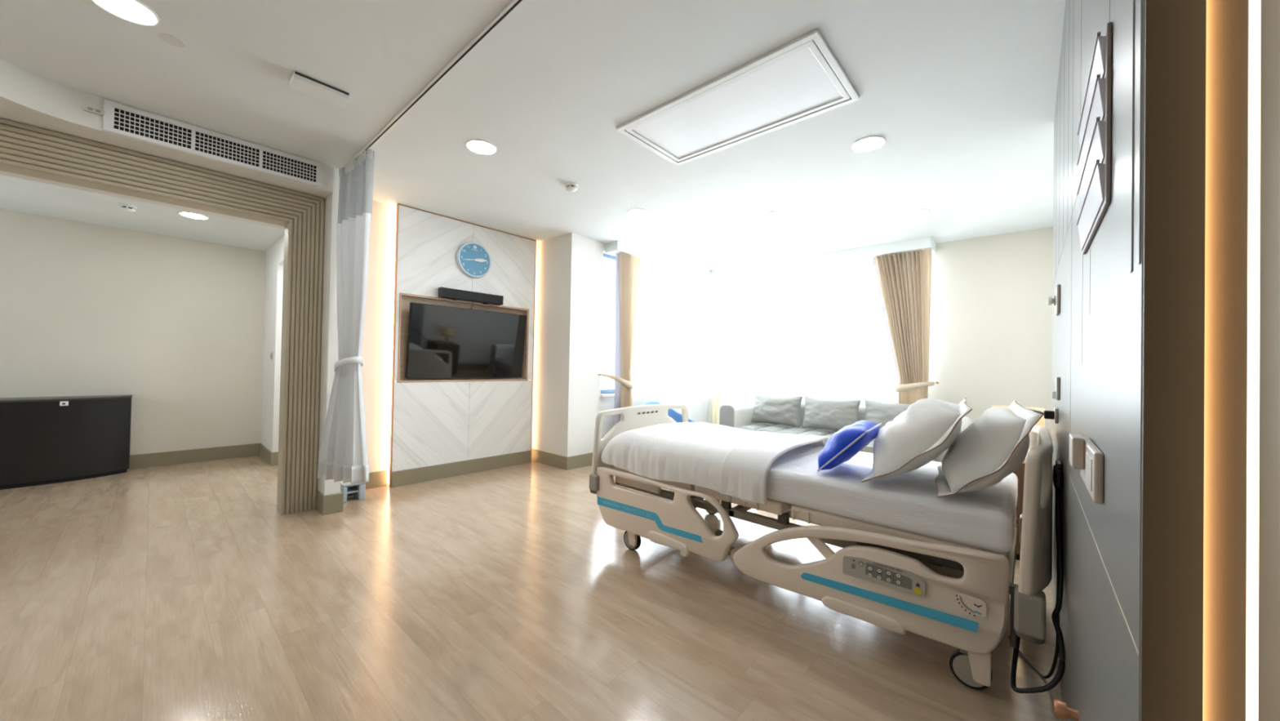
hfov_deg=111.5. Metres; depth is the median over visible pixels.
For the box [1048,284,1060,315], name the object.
outlet
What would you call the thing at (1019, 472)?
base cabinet
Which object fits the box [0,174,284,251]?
ceiling
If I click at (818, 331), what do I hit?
window
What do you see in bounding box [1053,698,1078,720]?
stud
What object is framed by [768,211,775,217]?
sprinkler
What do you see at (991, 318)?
wall
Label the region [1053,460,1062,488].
power adapter
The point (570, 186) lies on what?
smoke detector
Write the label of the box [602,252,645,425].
drape
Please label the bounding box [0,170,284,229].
wall
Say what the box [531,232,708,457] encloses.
wall
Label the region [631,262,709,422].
window
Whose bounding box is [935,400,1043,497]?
pillow
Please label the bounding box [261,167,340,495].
wall
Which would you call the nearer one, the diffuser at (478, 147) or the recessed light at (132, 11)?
the recessed light at (132, 11)
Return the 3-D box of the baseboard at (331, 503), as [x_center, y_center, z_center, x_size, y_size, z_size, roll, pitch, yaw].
[-1.618,1.096,4.300,0.692,0.140,2.585,1,-1,42]
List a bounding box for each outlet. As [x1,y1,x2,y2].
[1044,407,1058,423]
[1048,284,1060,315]
[1051,377,1060,399]
[1069,433,1104,503]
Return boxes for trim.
[0,118,325,515]
[600,388,708,396]
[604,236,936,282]
[1257,0,1279,720]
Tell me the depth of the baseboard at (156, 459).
4.74 m
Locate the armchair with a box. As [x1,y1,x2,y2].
[643,401,696,422]
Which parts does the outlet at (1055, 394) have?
plate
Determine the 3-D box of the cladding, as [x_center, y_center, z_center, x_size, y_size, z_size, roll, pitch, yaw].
[1.479,-0.097,1.455,0.080,2.583,2.684,1,-1,42]
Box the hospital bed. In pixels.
[589,404,1053,689]
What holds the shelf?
attached to the step stool
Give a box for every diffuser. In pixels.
[181,212,205,218]
[468,141,493,153]
[629,209,645,216]
[632,47,842,158]
[854,137,882,151]
[906,210,927,217]
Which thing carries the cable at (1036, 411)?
on the base cabinet at (1019, 472)
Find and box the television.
[404,302,526,378]
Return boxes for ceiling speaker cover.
[158,33,185,47]
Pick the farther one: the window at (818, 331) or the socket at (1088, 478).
the window at (818, 331)
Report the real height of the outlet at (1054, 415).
0.065 m
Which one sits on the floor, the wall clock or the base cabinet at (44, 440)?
the base cabinet at (44, 440)
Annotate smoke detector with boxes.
[117,203,137,212]
[564,182,578,191]
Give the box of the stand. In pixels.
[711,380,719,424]
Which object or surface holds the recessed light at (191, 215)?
in the ceiling at (16, 194)
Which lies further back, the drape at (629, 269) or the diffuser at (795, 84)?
the drape at (629, 269)
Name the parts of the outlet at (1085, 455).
plate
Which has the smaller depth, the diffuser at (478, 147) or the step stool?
the diffuser at (478, 147)
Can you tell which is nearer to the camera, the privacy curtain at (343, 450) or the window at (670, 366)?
the privacy curtain at (343, 450)
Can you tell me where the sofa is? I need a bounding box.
[720,401,972,462]
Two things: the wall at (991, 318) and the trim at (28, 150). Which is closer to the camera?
the trim at (28, 150)
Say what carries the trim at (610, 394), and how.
attached to the wall at (991, 318)
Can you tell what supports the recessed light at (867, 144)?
in the ceiling at (961, 95)
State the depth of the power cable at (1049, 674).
1.61 m
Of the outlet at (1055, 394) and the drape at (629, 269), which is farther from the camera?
the drape at (629, 269)
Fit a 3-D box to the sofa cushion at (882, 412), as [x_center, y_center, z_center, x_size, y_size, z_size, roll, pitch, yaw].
[2.583,0.600,4.390,0.606,0.358,0.192,1,-1,42]
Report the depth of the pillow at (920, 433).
1.82 m
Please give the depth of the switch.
1.80 m
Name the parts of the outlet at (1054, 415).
plate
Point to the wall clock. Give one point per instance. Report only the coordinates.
(473, 260)
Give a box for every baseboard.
[127,443,278,469]
[315,448,592,515]
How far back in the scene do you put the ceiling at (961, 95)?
2.36 m
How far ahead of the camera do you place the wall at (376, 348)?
3.96 m
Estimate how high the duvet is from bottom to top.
0.257 m
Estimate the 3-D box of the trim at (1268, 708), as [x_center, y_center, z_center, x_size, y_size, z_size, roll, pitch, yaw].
[-0.475,-0.160,-0.775,0.020,2.584,3.106,1,-1,42]
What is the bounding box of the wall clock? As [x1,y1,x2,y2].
[456,241,491,278]
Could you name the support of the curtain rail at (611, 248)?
attached to the wall at (991, 318)
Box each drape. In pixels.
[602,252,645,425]
[871,248,934,404]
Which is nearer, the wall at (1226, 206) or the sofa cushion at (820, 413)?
the wall at (1226, 206)
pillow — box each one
[861,397,972,482]
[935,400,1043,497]
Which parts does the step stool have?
leg, panel, leg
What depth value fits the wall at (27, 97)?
2.39 m
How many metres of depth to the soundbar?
4.41 m
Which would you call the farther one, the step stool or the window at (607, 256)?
the window at (607, 256)
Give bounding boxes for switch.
[1051,391,1055,398]
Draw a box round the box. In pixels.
[288,71,349,107]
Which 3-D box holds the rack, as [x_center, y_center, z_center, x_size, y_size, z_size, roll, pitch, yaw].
[0.862,-0.383,0.833,0.015,0.282,0.405,1,-1,42]
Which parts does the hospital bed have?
footboard, foot rail, frame, frame, icon plate, head rail, stem, headboard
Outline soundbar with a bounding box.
[438,286,503,305]
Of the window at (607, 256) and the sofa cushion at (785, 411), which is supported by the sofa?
the sofa cushion at (785, 411)
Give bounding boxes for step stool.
[340,480,365,502]
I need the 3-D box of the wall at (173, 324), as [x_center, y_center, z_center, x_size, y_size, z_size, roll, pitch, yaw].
[-5.673,-0.126,4.007,0.200,2.420,3.600,1,-1,42]
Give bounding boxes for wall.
[0,57,333,198]
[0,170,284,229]
[0,208,266,454]
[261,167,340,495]
[360,200,395,484]
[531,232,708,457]
[707,226,1053,437]
[1202,0,1248,720]
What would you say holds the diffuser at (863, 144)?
attached to the recessed light at (867, 144)
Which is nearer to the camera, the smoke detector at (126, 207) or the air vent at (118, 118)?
the air vent at (118, 118)
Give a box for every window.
[600,253,615,393]
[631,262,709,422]
[707,258,898,424]
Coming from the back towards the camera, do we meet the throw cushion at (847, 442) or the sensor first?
the sensor
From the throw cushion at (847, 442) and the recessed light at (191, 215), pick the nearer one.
the throw cushion at (847, 442)
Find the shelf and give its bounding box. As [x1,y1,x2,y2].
[346,487,358,493]
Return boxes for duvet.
[600,422,829,504]
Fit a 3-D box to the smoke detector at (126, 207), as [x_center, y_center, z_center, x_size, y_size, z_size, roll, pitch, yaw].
[-4.352,-1.291,3.701,0.110,0.046,0.110,1,-1,42]
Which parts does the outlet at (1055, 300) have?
knob, plate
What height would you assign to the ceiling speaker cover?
0.002 m
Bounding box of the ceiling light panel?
[616,28,859,165]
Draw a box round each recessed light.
[92,0,159,25]
[177,211,208,219]
[466,139,497,154]
[626,208,647,216]
[851,135,885,151]
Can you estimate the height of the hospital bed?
0.908 m
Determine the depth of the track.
2.11 m
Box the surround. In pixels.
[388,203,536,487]
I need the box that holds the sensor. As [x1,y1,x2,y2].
[82,105,105,115]
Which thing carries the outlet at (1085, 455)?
attached to the cladding
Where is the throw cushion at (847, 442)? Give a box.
[817,420,881,471]
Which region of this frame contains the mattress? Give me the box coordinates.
[766,445,1017,552]
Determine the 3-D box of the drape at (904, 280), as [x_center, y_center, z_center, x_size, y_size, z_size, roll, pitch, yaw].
[2.917,0.014,4.897,0.642,2.452,0.149,1,-1,42]
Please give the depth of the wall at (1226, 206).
0.51 m
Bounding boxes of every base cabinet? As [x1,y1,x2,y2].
[0,394,132,489]
[1012,458,1025,559]
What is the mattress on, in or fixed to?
on the hospital bed
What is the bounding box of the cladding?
[1050,0,1206,720]
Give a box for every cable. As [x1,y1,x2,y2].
[1007,550,1059,678]
[1009,488,1065,693]
[1029,408,1044,414]
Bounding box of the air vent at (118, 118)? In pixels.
[102,99,323,187]
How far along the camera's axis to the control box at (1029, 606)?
1.43 m
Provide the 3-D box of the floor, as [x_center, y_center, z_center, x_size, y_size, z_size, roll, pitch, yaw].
[-1.282,1.214,3.529,7.800,0.100,8.800,1,-1,42]
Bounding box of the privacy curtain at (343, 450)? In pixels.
[317,147,374,484]
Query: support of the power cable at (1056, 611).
hanging from the power adapter
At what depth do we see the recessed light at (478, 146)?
2.89 m
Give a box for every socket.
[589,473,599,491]
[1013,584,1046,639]
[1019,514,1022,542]
[1084,451,1092,491]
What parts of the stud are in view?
stem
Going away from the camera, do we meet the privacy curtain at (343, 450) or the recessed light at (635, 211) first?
the privacy curtain at (343, 450)
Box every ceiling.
[0,0,1066,270]
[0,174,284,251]
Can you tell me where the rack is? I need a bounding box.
[1076,22,1111,254]
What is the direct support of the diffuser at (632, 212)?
attached to the recessed light at (635, 211)
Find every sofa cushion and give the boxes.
[751,393,802,427]
[801,395,860,431]
[865,400,911,431]
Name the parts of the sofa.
arm, arm, backrest, arm, arm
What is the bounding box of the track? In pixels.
[346,0,525,164]
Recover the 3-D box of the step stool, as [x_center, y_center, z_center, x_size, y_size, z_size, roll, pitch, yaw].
[-2.388,1.071,3.604,0.170,0.145,0.160,1,-1,42]
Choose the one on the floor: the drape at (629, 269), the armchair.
the armchair
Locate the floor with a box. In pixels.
[0,454,1064,720]
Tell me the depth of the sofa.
5.15 m

